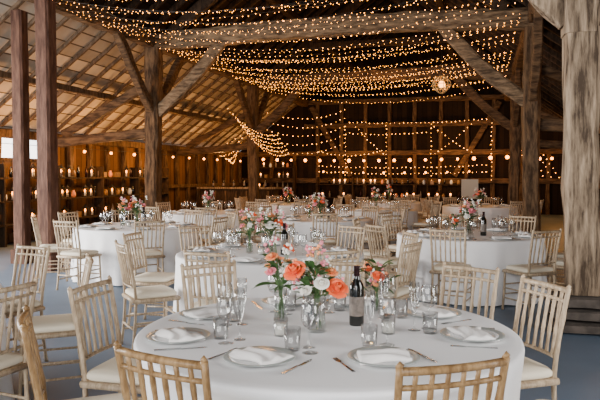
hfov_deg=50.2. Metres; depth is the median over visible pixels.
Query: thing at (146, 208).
chair
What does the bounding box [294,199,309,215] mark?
chair
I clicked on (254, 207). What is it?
chair
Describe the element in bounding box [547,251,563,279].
chair
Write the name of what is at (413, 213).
round table
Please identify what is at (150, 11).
light
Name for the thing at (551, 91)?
rafters
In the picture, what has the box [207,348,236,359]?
fork
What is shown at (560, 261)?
chair
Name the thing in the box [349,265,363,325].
wine bottle
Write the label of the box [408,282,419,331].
champagne flute
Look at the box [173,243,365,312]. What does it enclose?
round table
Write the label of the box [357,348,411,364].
napkin
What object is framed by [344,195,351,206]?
chair
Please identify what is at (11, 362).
chair
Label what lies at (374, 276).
flower vase
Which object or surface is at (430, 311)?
napkin
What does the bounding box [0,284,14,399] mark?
round table
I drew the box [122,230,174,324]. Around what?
chair
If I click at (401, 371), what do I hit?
chair
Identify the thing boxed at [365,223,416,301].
chair
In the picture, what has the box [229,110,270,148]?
fairy lights
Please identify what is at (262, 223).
chair
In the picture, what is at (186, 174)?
wall
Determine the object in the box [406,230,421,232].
napkin
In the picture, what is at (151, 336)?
dinner plate
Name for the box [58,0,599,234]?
truss
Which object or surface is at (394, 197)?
chair
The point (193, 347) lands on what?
table knife
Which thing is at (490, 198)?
chair
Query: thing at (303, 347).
champagne flute
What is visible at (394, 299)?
water tumbler
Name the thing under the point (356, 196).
chair
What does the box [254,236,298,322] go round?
flower vase
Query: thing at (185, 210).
chair
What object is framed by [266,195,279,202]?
chair
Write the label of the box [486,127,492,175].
fairy lights
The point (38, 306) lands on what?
chair
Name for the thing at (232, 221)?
chair
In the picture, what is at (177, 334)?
napkin
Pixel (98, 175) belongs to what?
wall shelving
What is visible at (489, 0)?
light
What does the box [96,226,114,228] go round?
napkin
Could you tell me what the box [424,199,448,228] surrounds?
chair
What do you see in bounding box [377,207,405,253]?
chair
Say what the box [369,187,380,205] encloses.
flower vase
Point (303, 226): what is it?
round table
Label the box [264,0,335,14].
light
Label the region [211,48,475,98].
light
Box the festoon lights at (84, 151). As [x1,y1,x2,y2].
[1,143,554,173]
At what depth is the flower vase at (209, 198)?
13.18 m
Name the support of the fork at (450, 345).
on the round table at (322, 378)
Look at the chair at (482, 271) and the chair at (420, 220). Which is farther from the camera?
the chair at (420, 220)
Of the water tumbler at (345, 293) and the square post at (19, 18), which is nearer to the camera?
the water tumbler at (345, 293)
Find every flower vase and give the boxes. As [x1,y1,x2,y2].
[116,197,130,225]
[127,195,147,225]
[201,190,213,210]
[236,208,258,250]
[254,206,288,252]
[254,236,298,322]
[283,187,293,202]
[284,240,348,333]
[302,203,315,217]
[311,193,327,216]
[353,259,400,312]
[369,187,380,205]
[386,184,392,200]
[445,214,462,229]
[458,199,479,234]
[473,188,486,204]
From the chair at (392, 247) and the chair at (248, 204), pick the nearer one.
the chair at (392, 247)
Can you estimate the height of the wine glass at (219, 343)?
0.215 m
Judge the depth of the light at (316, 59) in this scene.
12.96 m
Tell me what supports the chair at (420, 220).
on the floor
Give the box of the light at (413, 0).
[267,0,428,32]
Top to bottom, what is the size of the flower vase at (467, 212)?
0.458 m
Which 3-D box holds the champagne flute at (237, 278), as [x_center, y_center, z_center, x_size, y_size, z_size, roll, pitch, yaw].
[-0.293,0.512,3.233,0.062,0.235,0.062,0,2,-5]
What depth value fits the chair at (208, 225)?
7.40 m
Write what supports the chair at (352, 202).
on the floor
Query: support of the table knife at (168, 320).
on the round table at (322, 378)
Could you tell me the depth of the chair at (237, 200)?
16.70 m
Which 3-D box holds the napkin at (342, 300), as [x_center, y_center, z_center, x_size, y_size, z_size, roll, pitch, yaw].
[0.320,0.583,3.744,0.230,0.036,0.169,1,3,32]
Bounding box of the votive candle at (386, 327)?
[381,314,395,334]
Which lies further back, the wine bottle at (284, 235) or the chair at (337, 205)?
the chair at (337, 205)
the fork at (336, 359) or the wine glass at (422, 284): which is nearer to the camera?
the fork at (336, 359)
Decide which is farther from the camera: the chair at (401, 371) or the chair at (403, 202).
the chair at (403, 202)
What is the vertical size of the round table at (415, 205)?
0.735 m
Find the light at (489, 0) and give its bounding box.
[380,0,519,30]
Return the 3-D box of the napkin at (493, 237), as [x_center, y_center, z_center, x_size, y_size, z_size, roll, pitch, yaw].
[2.380,0.440,7.554,0.230,0.036,0.169,0,2,-2]
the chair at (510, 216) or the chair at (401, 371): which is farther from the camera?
the chair at (510, 216)
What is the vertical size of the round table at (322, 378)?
0.735 m
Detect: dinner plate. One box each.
[145,327,210,343]
[179,307,233,318]
[187,248,215,251]
[223,346,295,366]
[261,296,311,305]
[326,248,354,250]
[329,296,379,305]
[347,346,419,366]
[408,306,461,317]
[440,326,504,341]
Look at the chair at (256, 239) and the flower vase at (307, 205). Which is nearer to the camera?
the chair at (256, 239)
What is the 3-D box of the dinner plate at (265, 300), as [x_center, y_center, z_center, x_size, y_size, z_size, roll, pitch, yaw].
[-0.080,0.599,3.765,0.296,0.020,0.296,-1,2,-18]
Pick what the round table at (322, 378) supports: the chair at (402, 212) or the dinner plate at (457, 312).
the dinner plate at (457, 312)
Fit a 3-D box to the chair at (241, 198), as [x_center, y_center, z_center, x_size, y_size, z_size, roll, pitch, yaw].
[-1.383,0.364,17.780,0.502,0.943,0.436,1,2,25]
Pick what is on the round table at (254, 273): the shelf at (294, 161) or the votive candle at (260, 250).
the votive candle at (260, 250)
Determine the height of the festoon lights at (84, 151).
0.772 m
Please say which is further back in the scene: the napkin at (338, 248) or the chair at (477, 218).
the chair at (477, 218)
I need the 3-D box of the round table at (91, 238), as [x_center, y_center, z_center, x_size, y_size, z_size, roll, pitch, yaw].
[-2.455,0.757,9.614,1.924,0.735,1.937,0,2,-3]
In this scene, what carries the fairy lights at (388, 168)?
attached to the wall at (476, 138)
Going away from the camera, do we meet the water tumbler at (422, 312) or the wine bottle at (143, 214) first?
the water tumbler at (422, 312)
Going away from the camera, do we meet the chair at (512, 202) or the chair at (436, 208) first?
the chair at (436, 208)
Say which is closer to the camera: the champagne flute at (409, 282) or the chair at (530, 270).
the champagne flute at (409, 282)
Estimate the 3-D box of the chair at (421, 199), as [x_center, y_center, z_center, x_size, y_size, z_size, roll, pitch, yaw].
[3.408,0.407,16.628,0.502,0.943,0.436,1,3,34]
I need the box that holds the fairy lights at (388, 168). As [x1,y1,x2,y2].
[385,168,413,179]
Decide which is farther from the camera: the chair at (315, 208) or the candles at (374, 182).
the candles at (374, 182)
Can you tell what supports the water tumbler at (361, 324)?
on the round table at (322, 378)
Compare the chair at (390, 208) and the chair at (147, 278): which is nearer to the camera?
the chair at (147, 278)
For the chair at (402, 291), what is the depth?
5.55 m
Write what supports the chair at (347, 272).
on the floor
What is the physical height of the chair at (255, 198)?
0.943 m
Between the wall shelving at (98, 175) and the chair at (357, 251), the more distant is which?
the wall shelving at (98, 175)
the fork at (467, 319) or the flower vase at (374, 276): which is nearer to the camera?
the fork at (467, 319)
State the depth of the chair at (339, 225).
7.38 m
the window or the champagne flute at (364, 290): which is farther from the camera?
the window
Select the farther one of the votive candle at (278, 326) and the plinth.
the plinth
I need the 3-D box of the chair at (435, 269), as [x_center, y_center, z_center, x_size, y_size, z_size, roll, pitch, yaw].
[1.685,0.764,7.124,0.436,0.943,0.502,1,2,25]
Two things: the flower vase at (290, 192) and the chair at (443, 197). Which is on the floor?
the chair at (443, 197)
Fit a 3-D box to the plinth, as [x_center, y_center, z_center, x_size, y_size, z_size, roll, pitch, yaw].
[2.736,1.086,6.238,0.550,0.352,0.552,1,2,16]
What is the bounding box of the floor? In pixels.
[0,211,599,399]
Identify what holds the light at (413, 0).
hanging from the beams
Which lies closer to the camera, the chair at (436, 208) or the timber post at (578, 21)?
the timber post at (578, 21)
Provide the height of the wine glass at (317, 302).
0.215 m
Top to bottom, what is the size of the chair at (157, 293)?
0.943 m
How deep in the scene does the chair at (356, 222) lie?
8.38 m
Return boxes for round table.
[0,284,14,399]
[70,222,199,285]
[133,295,524,399]
[162,210,253,243]
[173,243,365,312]
[255,202,322,216]
[271,215,372,263]
[335,208,418,246]
[358,201,421,227]
[396,229,547,306]
[441,204,519,230]
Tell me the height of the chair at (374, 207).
0.943 m
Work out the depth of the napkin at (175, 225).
9.29 m
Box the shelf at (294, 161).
[248,160,295,202]
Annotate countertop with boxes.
[197,187,281,210]
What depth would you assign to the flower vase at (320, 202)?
11.27 m
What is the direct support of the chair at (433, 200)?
on the floor
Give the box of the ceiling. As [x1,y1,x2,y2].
[0,0,544,151]
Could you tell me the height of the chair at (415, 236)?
0.943 m
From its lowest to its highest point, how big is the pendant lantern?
1.204 m
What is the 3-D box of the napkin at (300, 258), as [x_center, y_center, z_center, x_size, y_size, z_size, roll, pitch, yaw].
[-0.010,0.512,5.632,0.230,0.036,0.169,-2,3,-37]
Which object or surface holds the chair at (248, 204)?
on the floor
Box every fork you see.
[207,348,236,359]
[332,357,355,371]
[441,319,471,324]
[450,345,497,348]
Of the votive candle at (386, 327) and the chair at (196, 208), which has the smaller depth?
the votive candle at (386, 327)
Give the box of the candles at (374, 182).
[316,176,466,203]
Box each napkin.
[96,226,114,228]
[155,327,204,341]
[168,224,184,227]
[183,306,226,319]
[193,247,209,251]
[220,242,240,246]
[229,346,293,366]
[231,257,260,262]
[268,295,304,305]
[286,256,307,260]
[300,242,325,246]
[330,296,374,306]
[331,246,347,250]
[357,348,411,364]
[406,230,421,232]
[409,305,459,318]
[446,325,499,340]
[487,228,507,230]
[492,236,511,239]
[518,233,531,237]
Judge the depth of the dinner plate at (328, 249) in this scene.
6.42 m
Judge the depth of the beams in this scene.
14.00 m
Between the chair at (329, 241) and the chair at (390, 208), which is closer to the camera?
the chair at (329, 241)
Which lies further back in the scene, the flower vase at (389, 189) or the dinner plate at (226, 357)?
the flower vase at (389, 189)
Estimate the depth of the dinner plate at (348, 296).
3.69 m
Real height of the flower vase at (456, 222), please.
0.273 m
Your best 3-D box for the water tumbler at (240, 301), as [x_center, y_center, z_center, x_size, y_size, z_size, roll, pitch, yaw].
[-0.340,0.576,3.306,0.074,0.100,0.074,2,3,38]
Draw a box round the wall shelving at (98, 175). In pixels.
[0,162,168,246]
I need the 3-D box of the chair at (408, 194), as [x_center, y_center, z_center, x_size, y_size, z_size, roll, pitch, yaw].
[3.369,0.294,19.624,0.436,0.943,0.502,2,3,42]
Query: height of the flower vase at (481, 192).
0.458 m
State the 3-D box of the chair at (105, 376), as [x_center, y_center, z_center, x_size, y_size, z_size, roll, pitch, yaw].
[-0.912,0.903,3.403,0.502,0.943,0.436,1,2,14]
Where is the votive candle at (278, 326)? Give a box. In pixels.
[274,317,287,336]
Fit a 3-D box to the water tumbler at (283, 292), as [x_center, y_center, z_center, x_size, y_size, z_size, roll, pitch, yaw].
[-0.056,0.567,3.570,0.074,0.100,0.074,-2,3,-41]
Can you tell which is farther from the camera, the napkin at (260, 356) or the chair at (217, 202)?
the chair at (217, 202)
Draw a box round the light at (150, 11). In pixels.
[76,2,208,42]
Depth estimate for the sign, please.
19.60 m
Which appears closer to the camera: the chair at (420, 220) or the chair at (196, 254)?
the chair at (196, 254)
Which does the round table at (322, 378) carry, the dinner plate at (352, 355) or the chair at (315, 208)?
the dinner plate at (352, 355)
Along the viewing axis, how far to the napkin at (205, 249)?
6.29 m
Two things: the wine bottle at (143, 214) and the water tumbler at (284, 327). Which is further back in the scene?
the wine bottle at (143, 214)
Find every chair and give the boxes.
[0,277,37,399]
[5,243,50,361]
[17,253,93,399]
[17,305,131,399]
[31,215,69,281]
[53,219,102,289]
[57,211,78,269]
[67,275,141,399]
[111,209,134,222]
[113,340,211,399]
[114,239,180,349]
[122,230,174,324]
[129,219,164,278]
[145,206,160,220]
[155,201,170,218]
[178,224,210,250]
[180,259,237,309]
[183,249,248,308]
[184,209,203,241]
[190,215,227,247]
[195,206,217,238]
[200,211,236,244]
[205,201,222,209]
[234,197,240,208]
[235,205,264,243]
[236,207,264,243]
[239,196,248,210]
[245,201,260,211]
[251,212,278,242]
[255,198,269,208]
[257,205,271,231]
[261,222,294,242]
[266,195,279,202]
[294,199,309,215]
[306,260,364,295]
[307,205,326,213]
[309,212,337,245]
[313,247,359,294]
[332,198,339,213]
[336,203,354,215]
[336,224,365,251]
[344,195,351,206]
[350,199,365,206]
[352,217,391,272]
[355,211,392,249]
[356,196,368,207]
[361,205,378,243]
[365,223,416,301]
[365,230,418,300]
[365,239,422,300]
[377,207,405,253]
[381,214,402,271]
[383,204,408,246]
[394,197,408,206]
[394,351,509,399]
[396,199,411,207]
[408,194,418,201]
[412,202,439,229]
[418,196,436,218]
[418,201,442,228]
[420,197,429,227]
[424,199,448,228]
[429,227,473,310]
[439,213,465,228]
[439,261,499,319]
[443,197,456,204]
[460,200,480,228]
[484,197,498,204]
[498,201,522,230]
[501,228,561,316]
[509,214,536,231]
[512,274,570,399]
[540,199,543,210]
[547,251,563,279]
[548,258,564,283]
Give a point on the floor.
(578, 370)
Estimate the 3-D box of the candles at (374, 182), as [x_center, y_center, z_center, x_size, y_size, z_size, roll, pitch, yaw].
[3.628,-0.215,25.886,6.050,1.488,0.300,1,2,16]
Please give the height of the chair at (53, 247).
0.943 m
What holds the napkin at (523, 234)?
on the dinner plate
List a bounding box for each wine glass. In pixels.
[217,281,232,325]
[217,295,234,344]
[301,302,319,354]
[378,295,396,346]
[381,275,396,315]
[420,284,436,329]
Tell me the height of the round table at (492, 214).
0.735 m
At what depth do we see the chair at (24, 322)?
2.74 m
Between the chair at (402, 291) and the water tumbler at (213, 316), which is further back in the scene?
the chair at (402, 291)
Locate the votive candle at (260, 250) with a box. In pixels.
[258,247,264,254]
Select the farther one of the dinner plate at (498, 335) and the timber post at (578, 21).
the timber post at (578, 21)
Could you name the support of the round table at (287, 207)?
on the floor
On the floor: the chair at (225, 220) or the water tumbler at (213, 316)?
the chair at (225, 220)
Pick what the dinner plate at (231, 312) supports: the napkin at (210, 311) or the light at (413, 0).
the napkin at (210, 311)
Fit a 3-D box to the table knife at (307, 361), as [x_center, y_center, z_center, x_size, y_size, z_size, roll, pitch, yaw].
[-0.007,0.653,2.517,0.017,0.005,0.230,1,2,30]
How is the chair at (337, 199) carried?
on the floor
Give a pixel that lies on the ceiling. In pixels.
(71, 26)
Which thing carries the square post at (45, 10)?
on the floor
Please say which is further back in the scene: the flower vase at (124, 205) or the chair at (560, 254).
the flower vase at (124, 205)
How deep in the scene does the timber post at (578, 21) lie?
6.04 m
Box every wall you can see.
[0,128,243,243]
[240,32,562,214]
[599,174,599,209]
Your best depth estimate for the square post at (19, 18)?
10.88 m
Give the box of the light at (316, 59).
[280,11,524,62]
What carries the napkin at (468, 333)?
on the dinner plate at (498, 335)
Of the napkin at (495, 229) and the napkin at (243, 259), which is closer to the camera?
the napkin at (243, 259)
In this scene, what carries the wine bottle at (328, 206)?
on the round table at (303, 226)
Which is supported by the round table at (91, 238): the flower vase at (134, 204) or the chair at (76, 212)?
the flower vase at (134, 204)
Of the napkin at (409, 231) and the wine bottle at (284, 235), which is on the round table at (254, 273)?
the wine bottle at (284, 235)
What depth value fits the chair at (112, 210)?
10.94 m
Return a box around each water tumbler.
[213,316,228,339]
[227,301,240,321]
[283,292,296,310]
[284,327,300,351]
[333,293,345,310]
[361,324,377,345]
[394,299,407,318]
[422,312,437,333]
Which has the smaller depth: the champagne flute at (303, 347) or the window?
the champagne flute at (303, 347)
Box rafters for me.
[0,0,599,146]
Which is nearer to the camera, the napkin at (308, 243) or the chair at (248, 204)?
the napkin at (308, 243)
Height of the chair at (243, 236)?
0.943 m
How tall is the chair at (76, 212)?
0.943 m
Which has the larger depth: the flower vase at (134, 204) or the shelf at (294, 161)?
the shelf at (294, 161)
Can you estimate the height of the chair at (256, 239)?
0.943 m
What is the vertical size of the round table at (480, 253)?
0.735 m
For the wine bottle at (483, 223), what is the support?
on the round table at (480, 253)
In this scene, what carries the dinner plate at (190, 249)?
on the round table at (254, 273)
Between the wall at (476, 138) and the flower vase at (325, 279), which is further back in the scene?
the wall at (476, 138)
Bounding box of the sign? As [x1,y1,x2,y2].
[460,176,477,203]
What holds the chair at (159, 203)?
on the floor
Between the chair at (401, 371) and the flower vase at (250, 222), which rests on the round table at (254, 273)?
the flower vase at (250, 222)
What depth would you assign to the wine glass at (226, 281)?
3.21 m
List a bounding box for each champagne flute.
[234,288,245,340]
[236,278,247,324]
[302,293,314,348]
[363,290,375,343]
[379,273,389,318]
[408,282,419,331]
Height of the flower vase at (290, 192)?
0.458 m
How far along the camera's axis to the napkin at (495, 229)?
8.68 m
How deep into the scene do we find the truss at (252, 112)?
20.02 m
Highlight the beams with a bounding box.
[23,0,533,106]
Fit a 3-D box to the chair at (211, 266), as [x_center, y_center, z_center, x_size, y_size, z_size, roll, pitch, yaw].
[-0.481,0.879,4.057,0.436,0.943,0.502,-1,3,-34]
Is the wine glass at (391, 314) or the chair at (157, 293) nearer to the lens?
the wine glass at (391, 314)
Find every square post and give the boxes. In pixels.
[10,9,34,263]
[34,0,62,270]
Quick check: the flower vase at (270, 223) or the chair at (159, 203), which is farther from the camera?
the chair at (159, 203)
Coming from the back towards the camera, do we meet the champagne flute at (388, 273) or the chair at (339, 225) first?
the chair at (339, 225)
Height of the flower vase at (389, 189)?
0.510 m
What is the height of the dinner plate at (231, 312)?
0.020 m
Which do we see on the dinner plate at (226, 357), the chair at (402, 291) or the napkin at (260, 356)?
the napkin at (260, 356)
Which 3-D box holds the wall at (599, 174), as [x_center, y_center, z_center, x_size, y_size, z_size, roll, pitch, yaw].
[6.676,-0.143,9.797,0.286,2.554,30.500,1,2,16]
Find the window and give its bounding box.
[1,137,36,161]
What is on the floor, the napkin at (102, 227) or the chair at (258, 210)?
the chair at (258, 210)
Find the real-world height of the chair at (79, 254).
0.943 m
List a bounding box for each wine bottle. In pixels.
[141,206,145,225]
[280,223,287,254]
[327,202,330,216]
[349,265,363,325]
[480,212,486,235]
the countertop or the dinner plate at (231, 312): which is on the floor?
the countertop
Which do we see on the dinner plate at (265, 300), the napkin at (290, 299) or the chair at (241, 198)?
the napkin at (290, 299)
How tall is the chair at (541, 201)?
0.943 m
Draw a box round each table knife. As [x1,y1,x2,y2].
[154,347,205,350]
[168,320,203,324]
[281,359,311,374]
[408,348,437,362]
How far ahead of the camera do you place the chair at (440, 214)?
9.68 m
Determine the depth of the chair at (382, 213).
10.29 m
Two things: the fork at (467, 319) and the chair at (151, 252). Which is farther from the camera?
the chair at (151, 252)
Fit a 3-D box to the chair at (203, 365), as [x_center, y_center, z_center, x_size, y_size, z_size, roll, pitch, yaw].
[-0.353,0.945,2.303,0.436,0.943,0.502,1,2,30]
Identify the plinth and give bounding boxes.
[548,291,599,334]
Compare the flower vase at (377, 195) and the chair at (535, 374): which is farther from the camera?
the flower vase at (377, 195)
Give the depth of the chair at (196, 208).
11.82 m
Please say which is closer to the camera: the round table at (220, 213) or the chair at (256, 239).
the chair at (256, 239)
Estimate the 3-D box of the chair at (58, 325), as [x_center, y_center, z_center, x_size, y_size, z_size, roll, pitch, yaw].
[-1.691,0.864,4.447,0.502,0.943,0.436,-1,2,-21]
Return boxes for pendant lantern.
[432,73,450,93]
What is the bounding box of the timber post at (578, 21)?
[528,0,599,295]
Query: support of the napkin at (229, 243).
on the dinner plate
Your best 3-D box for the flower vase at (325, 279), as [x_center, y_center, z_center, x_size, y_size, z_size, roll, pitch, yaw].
[0.067,0.417,3.077,0.299,0.435,0.274,0,2,-10]
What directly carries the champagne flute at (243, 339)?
on the round table at (322, 378)
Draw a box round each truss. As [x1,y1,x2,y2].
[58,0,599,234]
[178,0,599,209]
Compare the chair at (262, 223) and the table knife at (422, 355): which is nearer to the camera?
the table knife at (422, 355)
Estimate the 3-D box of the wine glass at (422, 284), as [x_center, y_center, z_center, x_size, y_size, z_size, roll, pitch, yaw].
[0.631,0.525,3.143,0.082,0.215,0.082,2,3,38]

